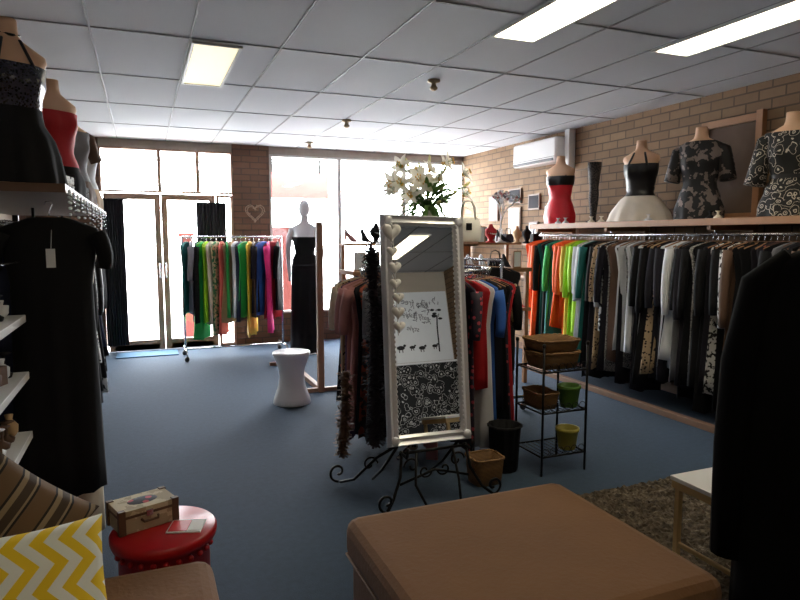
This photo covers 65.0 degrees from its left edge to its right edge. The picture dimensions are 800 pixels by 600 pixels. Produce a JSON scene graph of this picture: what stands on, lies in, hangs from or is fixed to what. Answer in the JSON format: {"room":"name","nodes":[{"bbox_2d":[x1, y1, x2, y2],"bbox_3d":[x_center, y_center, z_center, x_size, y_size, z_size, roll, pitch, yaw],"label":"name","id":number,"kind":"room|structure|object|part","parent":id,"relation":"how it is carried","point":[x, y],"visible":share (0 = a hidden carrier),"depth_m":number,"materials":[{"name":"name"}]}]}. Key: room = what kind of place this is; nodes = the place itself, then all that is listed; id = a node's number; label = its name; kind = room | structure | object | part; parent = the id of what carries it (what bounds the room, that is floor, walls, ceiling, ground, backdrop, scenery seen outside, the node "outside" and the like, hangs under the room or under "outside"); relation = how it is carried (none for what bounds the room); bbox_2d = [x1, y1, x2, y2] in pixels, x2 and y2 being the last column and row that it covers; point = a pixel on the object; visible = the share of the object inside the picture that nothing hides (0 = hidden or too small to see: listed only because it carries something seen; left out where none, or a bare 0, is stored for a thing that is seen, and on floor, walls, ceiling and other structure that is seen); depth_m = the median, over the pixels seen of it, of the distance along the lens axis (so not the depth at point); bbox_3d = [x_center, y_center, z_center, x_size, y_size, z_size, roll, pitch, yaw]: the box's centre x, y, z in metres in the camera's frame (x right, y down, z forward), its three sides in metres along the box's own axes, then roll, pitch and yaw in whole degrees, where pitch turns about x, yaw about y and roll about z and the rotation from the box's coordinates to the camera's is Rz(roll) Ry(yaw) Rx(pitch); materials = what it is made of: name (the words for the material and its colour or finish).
{"room":"clothing store","nodes":[
{"label":"clothing store","id":0,"kind":"room"},
{"bbox_2d":[0,214,11,221],"bbox_3d":[-2.562,-0.105,2.302,0.100,2.750,11.800,-2,6,-22],"label":"wall","id":1,"kind":"structure","parent":0,"point":[2,216],"depth_m":7.26,"materials":[{"name":"beige paint"}]},
{"bbox_2d":[12,137,462,345],"bbox_3d":[-1.888,-0.765,8.876,6.150,2.750,0.160,-2,6,-22],"label":"wall","id":2,"kind":"structure","parent":0,"point":[250,163],"depth_m":8.68,"materials":[{"name":"brick"}]},
{"bbox_2d":[102,198,129,346],"bbox_3d":[-3.636,-0.347,8.025,0.340,1.889,0.059,-2,6,-22],"label":"curtain","id":3,"kind":"object","parent":2,"relation":"hanging from","point":[117,319],"visible":0.91,"depth_m":8.04,"materials":[{"name":"fabric"}]},
{"bbox_2d":[103,193,165,351],"bbox_3d":[-3.452,-0.353,8.182,0.680,2.050,0.110,-2,6,-22],"label":"door","id":4,"kind":"structure","parent":2,"relation":"in","point":[151,344],"depth_m":8.27,"materials":[{"name":"clear glass"}]},
{"bbox_2d":[98,146,232,194],"bbox_3d":[-3.053,-1.693,8.261,1.640,0.560,0.100,-2,6,-22],"label":"window","id":5,"kind":"structure","parent":2,"relation":"in","point":[158,160],"depth_m":8.22,"materials":[{"name":"clear glass"}]},
{"bbox_2d":[161,194,218,348],"bbox_3d":[-2.814,-0.379,8.442,0.680,2.050,0.110,-2,6,-22],"label":"door","id":6,"kind":"structure","parent":2,"relation":"in","point":[213,340],"depth_m":8.38,"materials":[{"name":"clear glass"}]},
{"bbox_2d":[193,202,228,242],"bbox_3d":[-2.526,-0.502,8.466,0.460,1.609,0.059,-2,6,-22],"label":"curtain","id":7,"kind":"object","parent":2,"relation":"hanging from","point":[210,217],"visible":0.3,"depth_m":8.41,"materials":[{"name":"fabric"}]},
{"bbox_2d":[215,195,236,344],"bbox_3d":[-2.396,-0.401,8.661,0.220,2.050,0.100,-2,6,-22],"label":"window","id":8,"kind":"structure","parent":2,"relation":"in","point":[217,197],"depth_m":8.61,"materials":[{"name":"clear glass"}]},
{"bbox_2d":[245,204,264,221],"bbox_3d":[-1.996,-1.195,8.676,0.285,0.255,0.018,-2,6,-22],"label":"heart","id":9,"kind":"object","parent":2,"relation":"attached to","point":[261,214],"visible":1,"depth_m":8.67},
{"bbox_2d":[269,154,462,312],"bbox_3d":[-0.429,-0.974,9.412,3.030,2.220,0.100,-2,6,-22],"label":"window","id":10,"kind":"structure","parent":2,"relation":"in","point":[337,160],"depth_m":9.16,"materials":[{"name":"metal"}]},
{"bbox_2d":[0,0,799,156],"bbox_3d":[0.331,-1.641,3.337,6.350,0.100,11.800,-2,6,-22],"label":"ceiling","id":11,"kind":"structure","parent":0,"point":[441,31],"depth_m":4.60,"materials":[{"name":"tile"}]},
{"bbox_2d":[181,40,242,87],"bbox_3d":[-1.402,-1.706,4.600,0.320,0.016,1.170,-2,6,-22],"label":"ceiling light","id":12,"kind":"object","parent":11,"relation":"attached to","point":[208,64],"depth_m":4.50,"materials":[{"name":"white plastic"}]},
{"bbox_2d":[306,142,312,148],"bbox_3d":[-1.198,-2.047,8.314,0.100,0.085,0.100,-2,6,-22],"label":"smoke detector","id":13,"kind":"object","parent":11,"relation":"attached to","point":[309,146],"visible":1,"depth_m":8.29,"materials":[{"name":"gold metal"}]},
{"bbox_2d":[342,119,350,127],"bbox_3d":[-0.573,-1.890,6.741,0.100,0.085,0.100,-2,6,-22],"label":"smoke detector","id":14,"kind":"object","parent":11,"relation":"attached to","point":[346,121],"visible":1,"depth_m":6.72,"materials":[{"name":"gold metal"}]},
{"bbox_2d":[5,0,799,155],"bbox_3d":[0.331,-1.589,3.343,6.150,0.006,11.600,-2,6,-22],"label":"ceiling grid","id":15,"kind":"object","parent":11,"relation":"attached to","point":[82,1],"depth_m":4.77,"materials":[{"name":"white metal"}]},
{"bbox_2d":[427,79,439,90],"bbox_3d":[0.270,-1.718,5.031,0.100,0.085,0.100,-2,6,-22],"label":"sprinkler","id":16,"kind":"object","parent":11,"relation":"attached to","point":[433,82],"visible":1,"depth_m":5.01,"materials":[{"name":"gold metal"}]},
{"bbox_2d":[490,0,619,42],"bbox_3d":[0.929,-1.585,3.399,0.320,0.016,1.190,-2,6,-22],"label":"ceiling light","id":17,"kind":"object","parent":11,"relation":"attached to","point":[552,16],"depth_m":3.58,"materials":[{"name":"white plastic"}]},
{"bbox_2d":[651,0,799,56],"bbox_3d":[2.056,-1.616,3.707,0.320,0.016,1.210,-2,6,-22],"label":"ceiling light","id":18,"kind":"object","parent":11,"relation":"attached to","point":[786,12],"depth_m":3.78,"materials":[{"name":"white plastic"}]},
{"bbox_2d":[102,338,715,599],"bbox_3d":[0.331,1.194,3.622,6.350,0.100,11.800,-2,6,-22],"label":"floor","id":19,"kind":"structure","parent":0,"point":[208,429],"depth_m":4.27,"materials":[{"name":"blue carpet"}]},
{"bbox_2d":[0,261,32,463],"bbox_3d":[-1.605,0.479,2.239,0.420,1.600,0.610,-2,6,-22],"label":"display shelves","id":20,"kind":"object","parent":19,"relation":"on","point":[13,443],"visible":0.45,"depth_m":2.40,"materials":[{"name":"white paint"}]},
{"bbox_2d":[0,174,112,530],"bbox_3d":[-2.224,0.192,3.991,0.876,1.821,3.200,-2,6,-22],"label":"clothes rack","id":21,"kind":"object","parent":19,"relation":"on","point":[58,282],"visible":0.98,"depth_m":2.76,"materials":[{"name":"fabric"}]},
{"bbox_2d":[0,16,67,184],"bbox_3d":[-1.599,-0.810,2.582,0.384,0.662,0.326,-2,6,-22],"label":"bust","id":22,"kind":"object","parent":21,"relation":"on","point":[29,153],"visible":0.97,"depth_m":2.53,"materials":[{"name":"black fabric"}]},
{"bbox_3d":[-2.296,0.248,3.967,0.720,1.715,3.200,-2,6,-22],"label":"frame","id":23,"kind":"part","parent":21,"relation":"part of","materials":[{"name":"metal"}]},
{"bbox_2d":[42,78,86,197],"bbox_3d":[-1.863,-0.867,3.382,0.284,0.616,0.271,-2,6,-22],"label":"bust","id":24,"kind":"object","parent":21,"relation":"on","point":[59,115],"visible":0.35,"depth_m":3.35,"materials":[{"name":"red fabric"}]},
{"bbox_2d":[74,126,101,204],"bbox_3d":[-2.203,-0.942,4.208,0.256,0.601,0.407,0,6,0],"label":"bust","id":25,"kind":"object","parent":21,"relation":"on","point":[85,148],"visible":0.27,"depth_m":4.23,"materials":[{"name":"grey fabric"}]},
{"bbox_2d":[84,130,103,209],"bbox_3d":[-2.506,-1.024,4.948,0.284,0.616,0.271,-2,6,-22],"label":"bust","id":26,"kind":"object","parent":21,"relation":"on","point":[91,168],"visible":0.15,"depth_m":4.97,"materials":[{"name":"white fabric"}]},
{"bbox_2d":[0,452,218,599],"bbox_3d":[-0.920,0.931,1.264,1.180,0.895,1.453,-2,6,-22],"label":"sofa","id":27,"kind":"object","parent":19,"relation":"on","point":[51,544],"visible":1,"depth_m":1.76,"materials":[{"name":"brown fabric"}]},
{"bbox_2d":[0,452,98,537],"bbox_3d":[-1.138,0.677,1.815,0.150,0.360,0.360,-9,-46,48],"label":"striped cushion","id":28,"kind":"object","parent":27,"relation":"on","point":[28,503],"depth_m":1.81,"materials":[{"name":"brown fabric"}]},
{"bbox_2d":[0,513,106,599],"bbox_3d":[-0.953,0.769,1.596,0.400,0.380,0.130,-1,-34,-34],"label":"chevron cushion","id":29,"kind":"object","parent":27,"relation":"on","point":[64,561],"depth_m":1.62,"materials":[{"name":"yellow fabric"}]},
{"bbox_2d":[105,561,218,599],"bbox_3d":[-0.743,1.021,1.344,0.800,0.160,1.410,-2,6,-22],"label":"seat cushion","id":30,"kind":"object","parent":27,"relation":"on","point":[193,580],"depth_m":1.94,"materials":[{"name":"brown fabric"}]},
{"bbox_2d":[116,350,178,358],"bbox_3d":[-3.232,0.693,8.052,0.730,0.011,0.350,-2,6,-22],"label":"door mat","id":31,"kind":"object","parent":19,"relation":"on","point":[162,352],"visible":1,"depth_m":7.99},
{"bbox_2d":[108,506,216,575],"bbox_3d":[-0.857,1.048,2.304,0.368,0.455,0.368,-2,6,-22],"label":"table","id":32,"kind":"object","parent":19,"relation":"on","point":[151,548],"visible":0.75,"depth_m":2.17,"materials":[{"name":"paint"}]},
{"bbox_2d":[105,486,178,537],"bbox_3d":[-0.938,0.773,2.299,0.214,0.088,0.161,-5,8,-42],"label":"box","id":33,"kind":"object","parent":32,"relation":"on","point":[134,513],"visible":1,"depth_m":2.27,"materials":[{"name":"wood"}]},
{"bbox_2d":[166,519,205,533],"bbox_3d":[-0.773,0.817,2.273,0.120,0.006,0.100,-1,6,-5],"label":"magazine","id":34,"kind":"object","parent":32,"relation":"on","point":[190,525],"visible":1,"depth_m":2.26,"materials":[{"name":"white paper"}]},
{"bbox_2d":[180,236,287,361],"bbox_3d":[-2.080,-0.051,7.935,1.300,1.515,0.540,-2,6,-22],"label":"clothes rack","id":35,"kind":"object","parent":19,"relation":"on","point":[223,283],"visible":0.99,"depth_m":7.78,"materials":[{"name":"multicoloured fabric"}]},
{"bbox_2d":[272,348,310,407],"bbox_3d":[-0.981,0.696,5.693,0.340,0.478,0.340,-2,6,-22],"label":"stool","id":36,"kind":"object","parent":19,"relation":"on","point":[292,391],"visible":1,"depth_m":5.58,"materials":[{"name":"white plastic"}]},
{"bbox_2d":[269,222,336,392],"bbox_3d":[-1.072,0.013,6.684,0.450,1.640,1.480,-2,6,-22],"label":"stand","id":37,"kind":"object","parent":19,"relation":"on","point":[319,385],"visible":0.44,"depth_m":6.03,"materials":[{"name":"brown wood"}]},
{"bbox_2d":[286,200,323,354],"bbox_3d":[-1.223,-0.295,8.104,0.380,1.970,0.394,5,8,41],"label":"mannequin","id":38,"kind":"object","parent":19,"relation":"on","point":[303,278],"visible":0.79,"depth_m":8.01},
{"bbox_2d":[329,214,501,512],"bbox_3d":[0.088,0.319,3.631,0.885,1.621,0.574,-2,6,-22],"label":"mirror","id":39,"kind":"object","parent":19,"relation":"on","point":[426,371],"visible":0.99,"depth_m":3.65,"materials":[{"name":"mirror glass"},{"name":"white silver painted frame"},{"name":"wrought iron"}]},
{"bbox_2d":[328,228,522,459],"bbox_3d":[0.107,0.237,4.531,1.559,1.590,1.395,-3,7,-29],"label":"clothes rack","id":40,"kind":"object","parent":19,"relation":"on","point":[355,303],"visible":0.58,"depth_m":4.13,"materials":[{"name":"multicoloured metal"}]},
{"bbox_3d":[0.180,0.303,4.578,0.944,1.449,0.944,-2,6,-22],"label":"frame","id":41,"kind":"part","parent":40,"relation":"part of","materials":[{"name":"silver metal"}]},
{"bbox_2d":[380,149,473,216],"bbox_3d":[0.189,-0.716,4.335,0.629,0.648,0.615,3,6,24],"label":"lily bouquet","id":42,"kind":"object","parent":40,"relation":"on","point":[428,184],"visible":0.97,"depth_m":4.25,"materials":[{"name":"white plant"}]},
{"bbox_2d":[460,200,481,241],"bbox_3d":[0.482,-0.558,4.441,0.190,0.290,0.102,0,6,-2],"label":"handbag","id":43,"kind":"object","parent":40,"relation":"on","point":[472,230],"visible":0.79,"depth_m":4.41,"materials":[{"name":"leather"}]},
{"bbox_2d":[338,190,531,382],"bbox_3d":[0.403,-0.116,6.245,1.974,1.984,0.542,-2,6,-22],"label":"display table","id":44,"kind":"object","parent":19,"relation":"on","point":[490,232],"visible":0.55,"depth_m":6.38,"materials":[{"name":"brown wood"}]},
{"bbox_2d":[465,449,504,486],"bbox_3d":[0.521,1.034,3.868,0.216,0.170,0.196,-2,6,-22],"label":"wicker basket","id":45,"kind":"object","parent":19,"relation":"on","point":[487,464],"visible":0.87,"depth_m":3.80,"materials":[{"name":"brown wicker"}]},
{"bbox_2d":[464,257,525,409],"bbox_3d":[0.723,0.281,5.632,0.540,1.316,0.734,-2,6,-22],"label":"clothes rack","id":46,"kind":"object","parent":19,"relation":"on","point":[510,275],"visible":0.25,"depth_m":5.34,"materials":[{"name":"silver metal"}]},
{"bbox_2d":[463,226,541,277],"bbox_3d":[1.336,-0.181,8.620,0.380,1.640,2.300,-2,6,-22],"label":"wall shelving","id":47,"kind":"object","parent":19,"relation":"on","point":[527,234],"visible":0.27,"depth_m":7.95,"materials":[{"name":"brown wood"}]},
{"bbox_2d":[487,419,522,473],"bbox_3d":[0.675,0.949,4.064,0.227,0.300,0.227,-2,6,-22],"label":"waste bin","id":48,"kind":"object","parent":19,"relation":"on","point":[504,434],"visible":0.76,"depth_m":3.99,"materials":[{"name":"plastic"}]},
{"bbox_2d":[345,483,721,599],"bbox_3d":[0.399,1.059,2.165,0.970,0.460,0.870,-2,6,-22],"label":"ottoman","id":49,"kind":"object","parent":19,"relation":"on","point":[545,541],"visible":1,"depth_m":2.08,"materials":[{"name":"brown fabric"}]},
{"bbox_2d":[515,333,589,476],"bbox_3d":[0.986,0.666,4.109,0.356,0.855,0.326,-2,6,-22],"label":"wire shelf rack","id":50,"kind":"object","parent":19,"relation":"on","point":[547,351],"visible":0.99,"depth_m":4.02,"materials":[{"name":"metal"}]},
{"bbox_2d":[522,384,559,409],"bbox_3d":[0.912,0.633,4.087,0.166,0.110,0.256,-2,6,-22],"label":"basket","id":51,"kind":"object","parent":50,"relation":"on","point":[532,394],"depth_m":4.04,"materials":[{"name":"wicker"}]},
{"bbox_3d":[0.982,0.279,4.080,0.326,0.080,0.286,-2,6,-22],"label":"wicker lid","id":52,"kind":"part","parent":50,"relation":"part of","materials":[{"name":"brown wicker"}]},
{"bbox_2d":[524,347,580,369],"bbox_3d":[0.985,0.371,4.069,0.316,0.110,0.276,-2,6,-22],"label":"wicker basket","id":53,"kind":"object","parent":50,"relation":"on","point":[556,358],"depth_m":3.96,"materials":[{"name":"brown wicker"}]},
{"bbox_2d":[555,424,578,450],"bbox_3d":[1.091,0.898,4.100,0.152,0.140,0.152,-2,6,-22],"label":"pot","id":54,"kind":"object","parent":50,"relation":"on","point":[567,434],"depth_m":4.05,"materials":[{"name":"yellow plastic"}]},
{"bbox_2d":[557,382,580,407],"bbox_3d":[1.095,0.620,4.074,0.152,0.140,0.152,-2,6,-22],"label":"pot","id":55,"kind":"object","parent":50,"relation":"on","point":[569,392],"depth_m":4.02,"materials":[{"name":"green plastic"}]},
{"bbox_2d":[577,476,730,599],"bbox_3d":[1.716,1.179,3.136,1.962,0.026,1.472,-2,6,-22],"label":"shag rug","id":56,"kind":"object","parent":19,"relation":"on","point":[648,508],"visible":0.22,"depth_m":3.37,"materials":[{"name":"carpet"}]},
{"bbox_2d":[670,467,729,575],"bbox_3d":[1.536,1.002,2.697,0.500,0.412,0.500,-2,6,-22],"label":"side table","id":57,"kind":"object","parent":56,"relation":"on","point":[697,484],"visible":0.34,"depth_m":2.77,"materials":[{"name":"white wood"}]},
{"bbox_2d":[520,215,799,432],"bbox_3d":[2.405,0.122,5.572,0.740,1.645,3.820,-2,6,-22],"label":"clothes rack","id":58,"kind":"object","parent":19,"relation":"on","point":[651,313],"visible":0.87,"depth_m":5.45,"materials":[{"name":"multicoloured fabric"}]},
{"bbox_2d":[544,156,575,223],"bbox_3d":[1.813,-1.240,7.135,0.310,0.770,0.350,-2,6,-22],"label":"bust","id":59,"kind":"object","parent":58,"relation":"on","point":[560,178],"visible":0.94,"depth_m":7.05,"materials":[{"name":"red fabric"}]},
{"bbox_2d":[586,162,601,221],"bbox_3d":[2.016,-1.124,6.601,0.190,0.645,0.138,-2,6,-22],"label":"stocking display leg","id":60,"kind":"object","parent":58,"relation":"on","point":[594,168],"visible":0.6,"depth_m":6.57,"materials":[{"name":"black fabric"}]},
{"bbox_2d":[555,211,722,222],"bbox_3d":[2.121,-0.765,5.915,0.070,0.070,2.139,-2,6,-22],"label":"trinkets","id":61,"kind":"object","parent":58,"relation":"on","point":[710,212],"visible":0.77,"depth_m":5.63,"materials":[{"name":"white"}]},
{"bbox_2d":[606,140,672,221],"bbox_3d":[2.293,-1.125,5.987,0.518,0.770,0.611,-2,6,-22],"label":"bust","id":62,"kind":"object","parent":58,"relation":"on","point":[641,167],"visible":0.95,"depth_m":5.88,"materials":[{"name":"fabric"}]},
{"bbox_3d":[2.310,-0.587,5.468,0.028,0.064,3.730,-2,6,-22],"label":"rail","id":63,"kind":"part","parent":58,"relation":"part of","materials":[{"name":"silver metal"}]},
{"bbox_2d":[664,126,736,219],"bbox_3d":[2.549,-1.068,5.344,0.346,0.785,0.527,-2,6,-22],"label":"bust","id":64,"kind":"object","parent":58,"relation":"on","point":[700,161],"visible":0.96,"depth_m":5.26,"materials":[{"name":"black fabric"}]},
{"bbox_2d":[701,109,767,217],"bbox_3d":[2.809,-1.117,5.343,0.050,0.884,0.600,-2,6,-22],"label":"wooden picture frame","id":65,"kind":"object","parent":58,"relation":"on","point":[742,133],"visible":0.59,"depth_m":5.25,"materials":[{"name":"brown wood"}]},
{"bbox_2d":[743,111,799,216],"bbox_3d":[2.873,-0.988,4.618,0.316,0.770,0.589,-4,7,-35],"label":"bust","id":66,"kind":"object","parent":58,"relation":"on","point":[778,151],"visible":0.98,"depth_m":4.58,"materials":[{"name":"black fabric"}]},
{"bbox_2d":[709,249,799,599],"bbox_3d":[1.240,0.530,1.727,0.445,1.600,0.606,-2,6,-22],"label":"coat","id":67,"kind":"object","parent":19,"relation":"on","point":[755,516],"visible":1,"depth_m":1.78,"materials":[{"name":"black fabric"}]},
{"bbox_2d":[463,73,799,383],"bbox_3d":[3.223,-0.341,4.657,0.100,2.750,11.800,-2,6,-22],"label":"wall","id":68,"kind":"structure","parent":0,"point":[665,129],"depth_m":6.65,"materials":[{"name":"brick"}]},
{"bbox_2d":[489,196,498,220],"bbox_3d":[1.355,-1.302,8.975,0.028,0.336,0.259,-2,6,-22],"label":"picture frames","id":69,"kind":"object","parent":68,"relation":"attached to","point":[493,205],"depth_m":8.98,"materials":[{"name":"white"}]},
{"bbox_2d":[508,188,521,233],"bbox_3d":[1.563,-1.200,8.475,0.028,0.601,0.331,-2,6,-22],"label":"picture frames","id":70,"kind":"object","parent":68,"relation":"attached to","point":[515,214],"depth_m":8.48,"materials":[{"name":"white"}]},
{"bbox_2d":[529,221,538,233],"bbox_3d":[1.735,-0.933,8.078,0.028,0.155,0.207,-2,6,-22],"label":"picture frames","id":71,"kind":"object","parent":68,"relation":"attached to","point":[532,222],"depth_m":8.07,"materials":[{"name":"white wood"}]},
{"bbox_2d":[528,193,546,212],"bbox_3d":[1.758,-1.230,7.992,0.028,0.243,0.400,-2,6,-22],"label":"picture frames","id":72,"kind":"object","parent":68,"relation":"attached to","point":[534,200],"depth_m":8.04,"materials":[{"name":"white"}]},
{"bbox_2d":[513,129,575,168],"bbox_3d":[1.741,-1.799,7.712,0.212,0.440,1.020,-2,6,-22],"label":"air conditioner","id":73,"kind":"object","parent":68,"relation":"attached to","point":[544,152],"visible":0.94,"depth_m":7.48,"materials":[{"name":"white paint"}]},
{"bbox_2d":[515,340,676,393],"bbox_3d":[3.170,0.984,4.768,0.015,0.090,11.600,-2,6,-22],"label":"baseboard","id":74,"kind":"structure","parent":68,"relation":"attached to","point":[669,387],"depth_m":6.12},
{"label":"outside","id":75,"kind":"structure","parent":0,"visible":0},
{"bbox_2d":[271,157,328,198],"bbox_3d":[-1.552,-2.638,9.521,1.500,2.150,0.800,-2,6,-22],"label":"street sign","id":76,"kind":"object","parent":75,"point":[284,185],"visible":0.3,"depth_m":9.72,"materials":[{"name":"white paint"}]},
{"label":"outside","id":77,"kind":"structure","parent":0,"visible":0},
{"bbox_2d":[108,253,380,351],"bbox_3d":[-8.432,-1.784,33.816,70.000,0.100,51.000,-2,6,-22],"label":"pavement","id":78,"kind":"structure","parent":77,"point":[141,270],"depth_m":17.96,"materials":[{"name":"white concrete"}]},
{"bbox_2d":[178,233,194,336],"bbox_3d":[-3.311,-0.234,9.799,0.230,1.610,0.260,-2,6,-22],"label":"gate post","id":79,"kind":"object","parent":78,"relation":"on","point":[189,317],"visible":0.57,"depth_m":9.76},
{"bbox_2d":[272,227,290,309],"bbox_3d":[-1.945,-0.324,10.189,0.360,1.710,0.360,-2,6,-22],"label":"gate post","id":80,"kind":"object","parent":78,"relation":"on","point":[277,231],"visible":0.36,"depth_m":10.05,"materials":[{"name":"pink"}]}
]}

